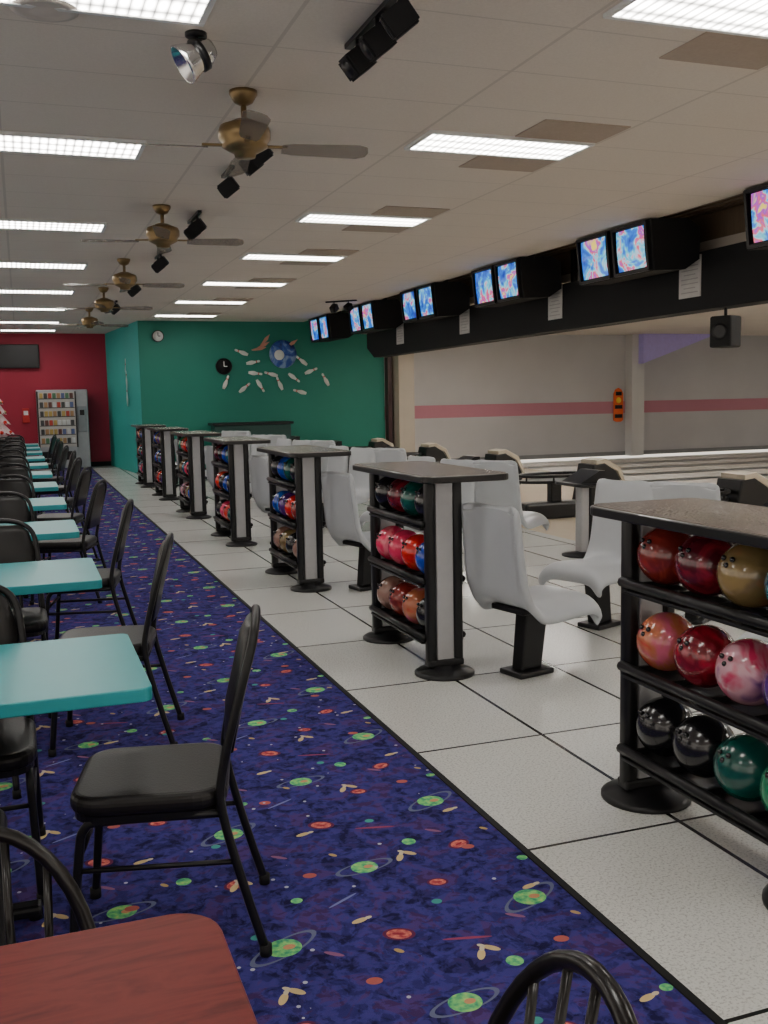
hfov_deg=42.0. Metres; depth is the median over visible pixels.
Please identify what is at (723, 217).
beam
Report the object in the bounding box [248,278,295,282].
ceiling vent
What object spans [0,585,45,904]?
dining chair
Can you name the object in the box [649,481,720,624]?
seat
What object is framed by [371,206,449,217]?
ceiling vent
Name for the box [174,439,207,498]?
seat
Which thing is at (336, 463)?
seat
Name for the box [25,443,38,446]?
dining table
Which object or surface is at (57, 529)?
dining table
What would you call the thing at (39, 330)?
ceiling light
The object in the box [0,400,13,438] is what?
tree
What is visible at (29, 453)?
dining table
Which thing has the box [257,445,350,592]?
ball rack
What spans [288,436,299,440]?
console
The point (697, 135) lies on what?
ceiling
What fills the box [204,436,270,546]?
ball rack
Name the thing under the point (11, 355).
television
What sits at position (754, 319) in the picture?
ceiling
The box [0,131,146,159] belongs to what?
ceiling light
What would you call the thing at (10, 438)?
dining chair
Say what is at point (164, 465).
ball rack
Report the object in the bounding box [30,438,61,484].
dining chair
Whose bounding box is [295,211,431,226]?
ceiling light
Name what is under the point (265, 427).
countertop
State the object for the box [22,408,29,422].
fire alarm
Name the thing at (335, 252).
ceiling vent
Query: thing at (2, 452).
dining chair
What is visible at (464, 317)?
posted sign
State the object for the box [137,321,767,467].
wall
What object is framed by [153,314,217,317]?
ceiling light
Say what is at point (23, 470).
dining chair
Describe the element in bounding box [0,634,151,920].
dining table
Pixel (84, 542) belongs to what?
dining chair
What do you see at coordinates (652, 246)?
monitor
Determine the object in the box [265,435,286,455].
seat
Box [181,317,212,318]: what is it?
ceiling vent
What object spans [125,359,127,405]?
wall art
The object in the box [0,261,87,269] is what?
ceiling light
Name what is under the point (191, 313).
ceiling vent
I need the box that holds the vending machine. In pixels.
[36,389,90,467]
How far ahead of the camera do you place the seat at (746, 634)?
4.49 m
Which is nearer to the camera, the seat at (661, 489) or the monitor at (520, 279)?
the seat at (661, 489)
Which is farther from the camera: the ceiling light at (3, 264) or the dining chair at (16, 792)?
the ceiling light at (3, 264)
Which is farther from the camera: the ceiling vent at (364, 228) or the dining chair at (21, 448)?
the dining chair at (21, 448)
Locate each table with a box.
[0,520,79,641]
[0,558,101,595]
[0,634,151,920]
[0,913,257,1023]
[15,497,66,597]
[24,447,39,450]
[24,451,42,455]
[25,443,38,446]
[26,456,44,461]
[26,462,47,468]
[28,471,52,478]
[29,482,58,491]
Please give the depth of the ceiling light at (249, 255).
11.58 m
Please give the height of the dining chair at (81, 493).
0.921 m
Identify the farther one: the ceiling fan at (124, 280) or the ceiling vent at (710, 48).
the ceiling fan at (124, 280)
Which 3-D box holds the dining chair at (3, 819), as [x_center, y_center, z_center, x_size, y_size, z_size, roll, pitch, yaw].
[-1.106,0.800,2.334,0.442,0.921,0.547,-3,7,-20]
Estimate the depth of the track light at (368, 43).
4.27 m
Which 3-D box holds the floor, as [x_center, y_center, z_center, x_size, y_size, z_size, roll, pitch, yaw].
[1.592,0.097,12.355,8.310,0.050,28.000,-3,7,-20]
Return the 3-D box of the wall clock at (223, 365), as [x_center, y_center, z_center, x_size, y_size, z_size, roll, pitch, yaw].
[-3.343,-3.041,20.884,0.340,0.340,0.045,-3,7,-20]
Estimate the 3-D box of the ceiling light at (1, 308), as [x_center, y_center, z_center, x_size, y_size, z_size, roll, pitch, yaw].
[-6.084,-3.495,17.198,1.180,0.020,0.460,-3,7,-20]
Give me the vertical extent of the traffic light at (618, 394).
0.820 m
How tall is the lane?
0.133 m
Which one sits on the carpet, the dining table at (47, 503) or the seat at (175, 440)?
the dining table at (47, 503)
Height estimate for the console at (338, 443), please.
0.800 m
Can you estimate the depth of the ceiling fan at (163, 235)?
8.42 m
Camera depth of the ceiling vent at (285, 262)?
12.14 m
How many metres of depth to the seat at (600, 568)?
6.46 m
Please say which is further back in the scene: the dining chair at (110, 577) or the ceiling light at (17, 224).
the ceiling light at (17, 224)
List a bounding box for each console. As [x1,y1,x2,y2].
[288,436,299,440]
[333,440,341,445]
[457,455,479,460]
[555,468,604,557]
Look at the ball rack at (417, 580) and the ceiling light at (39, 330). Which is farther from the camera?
the ceiling light at (39, 330)
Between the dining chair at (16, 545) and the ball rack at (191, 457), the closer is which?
the dining chair at (16, 545)
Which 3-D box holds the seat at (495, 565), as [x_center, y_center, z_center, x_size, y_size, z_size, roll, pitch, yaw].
[0.791,0.406,5.403,0.600,0.939,0.519,-5,8,-33]
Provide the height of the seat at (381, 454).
0.939 m
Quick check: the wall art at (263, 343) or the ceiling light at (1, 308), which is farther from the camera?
the wall art at (263, 343)
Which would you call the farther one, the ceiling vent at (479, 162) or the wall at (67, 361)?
the wall at (67, 361)
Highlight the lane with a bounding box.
[522,452,767,483]
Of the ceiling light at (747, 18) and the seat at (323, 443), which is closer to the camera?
the ceiling light at (747, 18)
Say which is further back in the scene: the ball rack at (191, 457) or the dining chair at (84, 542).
the ball rack at (191, 457)
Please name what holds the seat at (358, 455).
on the floor
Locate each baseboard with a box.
[91,461,111,465]
[451,445,767,459]
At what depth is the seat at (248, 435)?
17.00 m
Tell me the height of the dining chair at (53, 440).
0.921 m
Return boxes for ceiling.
[0,0,767,333]
[470,232,767,335]
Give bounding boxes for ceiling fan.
[50,307,128,328]
[55,287,152,313]
[63,258,184,292]
[80,204,243,254]
[115,87,367,177]
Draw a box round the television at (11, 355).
[0,344,39,368]
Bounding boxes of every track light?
[111,300,119,314]
[127,285,140,296]
[151,254,168,272]
[184,210,206,238]
[217,169,239,198]
[245,144,273,175]
[325,300,356,312]
[338,0,419,81]
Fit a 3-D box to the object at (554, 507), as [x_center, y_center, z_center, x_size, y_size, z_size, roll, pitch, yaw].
[2.294,-0.296,12.333,1.440,0.710,0.520,-3,7,-20]
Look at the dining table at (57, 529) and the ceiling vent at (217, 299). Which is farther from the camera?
the ceiling vent at (217, 299)
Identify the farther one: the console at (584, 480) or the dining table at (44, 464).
the dining table at (44, 464)
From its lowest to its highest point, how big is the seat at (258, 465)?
0.939 m
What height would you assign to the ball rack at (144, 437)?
1.099 m
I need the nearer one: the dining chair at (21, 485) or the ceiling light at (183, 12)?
the ceiling light at (183, 12)
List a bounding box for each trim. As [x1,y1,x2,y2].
[91,467,727,1023]
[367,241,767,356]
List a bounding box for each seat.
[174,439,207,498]
[175,461,178,485]
[204,445,251,492]
[205,431,233,463]
[233,431,250,435]
[240,434,251,455]
[248,455,270,544]
[249,434,266,482]
[249,438,291,481]
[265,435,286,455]
[292,440,310,444]
[294,445,348,523]
[310,440,335,472]
[321,471,371,591]
[322,447,375,503]
[359,455,434,526]
[373,448,406,461]
[404,458,474,533]
[461,502,601,679]
[472,460,548,529]
[538,478,653,630]
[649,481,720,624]
[737,632,767,642]
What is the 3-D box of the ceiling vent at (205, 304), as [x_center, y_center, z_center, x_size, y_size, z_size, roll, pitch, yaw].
[-2.765,-3.560,17.159,0.600,0.008,0.400,-3,7,-20]
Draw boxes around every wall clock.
[152,330,163,341]
[216,358,231,374]
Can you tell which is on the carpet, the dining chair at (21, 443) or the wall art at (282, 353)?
the dining chair at (21, 443)
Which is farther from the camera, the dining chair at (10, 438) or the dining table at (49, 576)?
the dining chair at (10, 438)
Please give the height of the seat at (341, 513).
0.939 m
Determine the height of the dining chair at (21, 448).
0.921 m
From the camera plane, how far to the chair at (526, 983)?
1.23 m
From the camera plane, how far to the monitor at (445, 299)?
14.57 m
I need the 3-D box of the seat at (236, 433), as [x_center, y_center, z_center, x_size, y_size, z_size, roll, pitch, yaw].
[-2.506,-1.091,19.094,0.519,0.939,0.600,4,8,36]
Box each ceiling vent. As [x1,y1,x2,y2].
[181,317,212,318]
[187,312,220,314]
[203,304,238,305]
[213,298,253,300]
[235,286,278,288]
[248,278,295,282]
[280,261,333,265]
[298,249,358,255]
[342,225,410,232]
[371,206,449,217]
[459,156,555,171]
[515,119,630,142]
[659,32,767,69]
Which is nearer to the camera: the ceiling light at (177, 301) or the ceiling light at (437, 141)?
the ceiling light at (437, 141)
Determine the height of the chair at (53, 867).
0.832 m
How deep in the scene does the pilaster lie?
24.11 m
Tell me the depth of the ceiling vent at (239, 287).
14.67 m
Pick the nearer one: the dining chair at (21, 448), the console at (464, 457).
the console at (464, 457)
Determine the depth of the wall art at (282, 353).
21.26 m
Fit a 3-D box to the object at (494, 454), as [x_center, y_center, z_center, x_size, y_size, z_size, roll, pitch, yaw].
[1.382,-0.565,14.839,1.440,0.710,0.520,-3,7,-20]
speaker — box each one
[9,0,78,21]
[710,308,740,347]
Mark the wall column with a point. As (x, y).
(399, 370)
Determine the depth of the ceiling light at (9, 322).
20.00 m
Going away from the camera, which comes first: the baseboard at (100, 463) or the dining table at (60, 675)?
the dining table at (60, 675)
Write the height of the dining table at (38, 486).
0.750 m
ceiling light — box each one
[0,0,215,26]
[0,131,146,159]
[0,218,107,232]
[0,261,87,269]
[0,289,74,293]
[0,307,66,310]
[0,321,59,323]
[0,329,55,331]
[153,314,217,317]
[173,300,247,304]
[200,280,288,286]
[239,252,347,261]
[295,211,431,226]
[404,130,594,160]
[603,0,767,38]
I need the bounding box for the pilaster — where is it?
[625,334,644,455]
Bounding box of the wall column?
[384,354,414,460]
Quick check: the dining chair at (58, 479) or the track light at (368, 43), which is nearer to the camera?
the track light at (368, 43)
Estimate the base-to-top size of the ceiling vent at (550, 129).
0.008 m
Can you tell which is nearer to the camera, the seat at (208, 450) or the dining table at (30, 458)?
the seat at (208, 450)
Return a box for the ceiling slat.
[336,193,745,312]
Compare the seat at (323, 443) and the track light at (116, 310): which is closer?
the seat at (323, 443)
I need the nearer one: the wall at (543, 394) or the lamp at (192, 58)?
the lamp at (192, 58)
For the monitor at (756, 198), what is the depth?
8.11 m
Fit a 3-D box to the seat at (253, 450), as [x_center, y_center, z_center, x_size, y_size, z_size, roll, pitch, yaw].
[-2.274,-0.796,16.465,0.600,0.939,0.519,-6,8,-40]
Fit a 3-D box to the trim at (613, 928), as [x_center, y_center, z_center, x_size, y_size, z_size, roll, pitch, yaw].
[-2.315,0.308,10.956,0.024,0.015,28.000,-3,7,-20]
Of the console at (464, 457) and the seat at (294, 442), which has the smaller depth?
the console at (464, 457)
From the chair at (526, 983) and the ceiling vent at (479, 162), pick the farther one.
the ceiling vent at (479, 162)
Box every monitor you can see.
[308,311,353,342]
[348,298,402,333]
[400,279,469,322]
[471,254,560,307]
[576,216,699,285]
[743,183,767,249]
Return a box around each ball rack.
[131,424,165,487]
[147,427,188,500]
[170,431,221,518]
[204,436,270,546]
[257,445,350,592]
[352,461,508,681]
[590,498,767,909]
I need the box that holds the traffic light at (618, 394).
[613,388,622,421]
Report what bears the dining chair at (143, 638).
on the carpet
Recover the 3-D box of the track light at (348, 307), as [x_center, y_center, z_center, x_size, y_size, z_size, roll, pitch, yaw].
[-0.723,-3.469,16.907,0.580,0.206,0.177,2,7,24]
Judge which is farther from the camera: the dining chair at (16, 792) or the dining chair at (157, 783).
the dining chair at (16, 792)
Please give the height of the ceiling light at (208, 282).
0.020 m
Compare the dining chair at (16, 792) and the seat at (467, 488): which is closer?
the dining chair at (16, 792)
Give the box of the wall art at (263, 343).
[252,334,269,350]
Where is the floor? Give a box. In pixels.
[91,466,767,1023]
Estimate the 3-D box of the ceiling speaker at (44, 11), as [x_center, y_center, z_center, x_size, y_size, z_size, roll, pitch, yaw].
[-1.418,-2.099,4.179,0.280,0.022,0.280,-3,7,-20]
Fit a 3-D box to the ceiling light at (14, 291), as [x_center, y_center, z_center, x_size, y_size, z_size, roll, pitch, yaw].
[-5.130,-3.215,14.580,1.180,0.020,0.460,-3,7,-20]
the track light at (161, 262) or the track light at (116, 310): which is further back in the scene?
the track light at (116, 310)
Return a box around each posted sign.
[396,323,403,344]
[459,309,469,333]
[548,285,562,319]
[679,254,701,298]
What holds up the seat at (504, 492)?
on the floor
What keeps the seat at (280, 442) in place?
on the floor
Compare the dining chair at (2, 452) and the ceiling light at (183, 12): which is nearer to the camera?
the ceiling light at (183, 12)
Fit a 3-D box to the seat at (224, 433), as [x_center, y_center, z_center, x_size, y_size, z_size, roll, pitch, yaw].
[-3.186,-1.064,18.971,0.600,0.939,0.519,-6,8,-40]
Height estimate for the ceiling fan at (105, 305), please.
0.350 m
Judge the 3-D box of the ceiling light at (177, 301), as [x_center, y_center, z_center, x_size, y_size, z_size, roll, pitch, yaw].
[-2.888,-3.493,16.651,1.180,0.020,0.460,-3,7,-20]
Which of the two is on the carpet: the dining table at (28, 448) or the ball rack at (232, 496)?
the dining table at (28, 448)
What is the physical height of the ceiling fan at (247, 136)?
0.350 m
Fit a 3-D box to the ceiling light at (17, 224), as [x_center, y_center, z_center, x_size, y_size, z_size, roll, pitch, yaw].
[-3.173,-2.639,9.205,1.180,0.020,0.460,-3,7,-20]
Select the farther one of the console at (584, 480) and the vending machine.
the vending machine
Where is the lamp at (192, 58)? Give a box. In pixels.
[170,29,216,83]
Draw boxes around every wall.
[0,333,110,461]
[105,321,141,472]
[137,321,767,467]
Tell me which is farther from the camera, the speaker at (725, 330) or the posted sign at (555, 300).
the posted sign at (555, 300)
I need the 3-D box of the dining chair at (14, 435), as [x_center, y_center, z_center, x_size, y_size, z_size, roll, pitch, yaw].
[-7.216,-1.049,19.584,0.442,0.921,0.547,-3,7,-19]
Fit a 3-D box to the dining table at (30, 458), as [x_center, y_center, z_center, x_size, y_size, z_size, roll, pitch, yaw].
[-5.449,-0.381,14.190,1.240,0.750,0.680,-3,7,-20]
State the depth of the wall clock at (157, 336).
20.36 m
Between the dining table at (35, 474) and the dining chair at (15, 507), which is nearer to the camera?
the dining chair at (15, 507)
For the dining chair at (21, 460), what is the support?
on the carpet
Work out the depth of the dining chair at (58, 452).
15.75 m
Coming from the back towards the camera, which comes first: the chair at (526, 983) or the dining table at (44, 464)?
the dining table at (44, 464)
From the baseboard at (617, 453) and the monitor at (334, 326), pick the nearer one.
the monitor at (334, 326)
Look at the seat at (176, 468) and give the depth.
17.94 m
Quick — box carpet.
[0,467,714,1023]
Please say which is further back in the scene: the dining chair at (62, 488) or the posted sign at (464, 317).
the posted sign at (464, 317)
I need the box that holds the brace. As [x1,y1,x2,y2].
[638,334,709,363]
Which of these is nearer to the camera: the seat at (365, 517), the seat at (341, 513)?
the seat at (341, 513)
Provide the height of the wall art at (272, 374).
0.422 m
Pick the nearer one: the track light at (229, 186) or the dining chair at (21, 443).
the track light at (229, 186)
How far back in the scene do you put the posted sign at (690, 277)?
9.86 m
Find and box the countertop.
[208,421,293,444]
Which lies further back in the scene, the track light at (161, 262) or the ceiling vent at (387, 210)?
the track light at (161, 262)
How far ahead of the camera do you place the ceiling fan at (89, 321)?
17.27 m
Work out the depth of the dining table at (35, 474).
10.79 m
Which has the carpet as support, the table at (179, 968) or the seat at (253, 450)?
the table at (179, 968)
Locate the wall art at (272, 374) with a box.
[248,371,282,391]
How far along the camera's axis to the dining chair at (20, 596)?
7.13 m
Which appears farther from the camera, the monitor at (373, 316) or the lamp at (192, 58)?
the monitor at (373, 316)
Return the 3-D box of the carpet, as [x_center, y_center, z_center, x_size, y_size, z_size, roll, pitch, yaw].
[-5.130,0.499,9.951,5.990,0.050,28.000,-3,7,-20]
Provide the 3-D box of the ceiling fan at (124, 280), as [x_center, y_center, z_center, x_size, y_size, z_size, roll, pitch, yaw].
[-2.999,-2.745,11.556,1.360,0.350,1.360,-3,7,-14]
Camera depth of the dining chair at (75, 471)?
10.88 m
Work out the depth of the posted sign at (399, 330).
17.39 m
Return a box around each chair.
[0,444,26,456]
[0,449,26,462]
[0,455,29,467]
[0,463,32,481]
[0,474,40,555]
[0,491,39,606]
[0,495,23,607]
[0,518,51,717]
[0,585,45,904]
[0,809,15,945]
[0,826,95,944]
[4,440,27,456]
[5,434,24,442]
[5,437,23,442]
[12,775,21,798]
[29,435,56,475]
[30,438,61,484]
[30,479,115,604]
[31,441,62,496]
[33,445,71,510]
[35,450,76,524]
[37,457,86,534]
[37,466,98,559]
[45,498,137,639]
[48,532,184,756]
[69,604,271,957]
[487,949,637,1023]
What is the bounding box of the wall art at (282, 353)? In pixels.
[269,339,306,367]

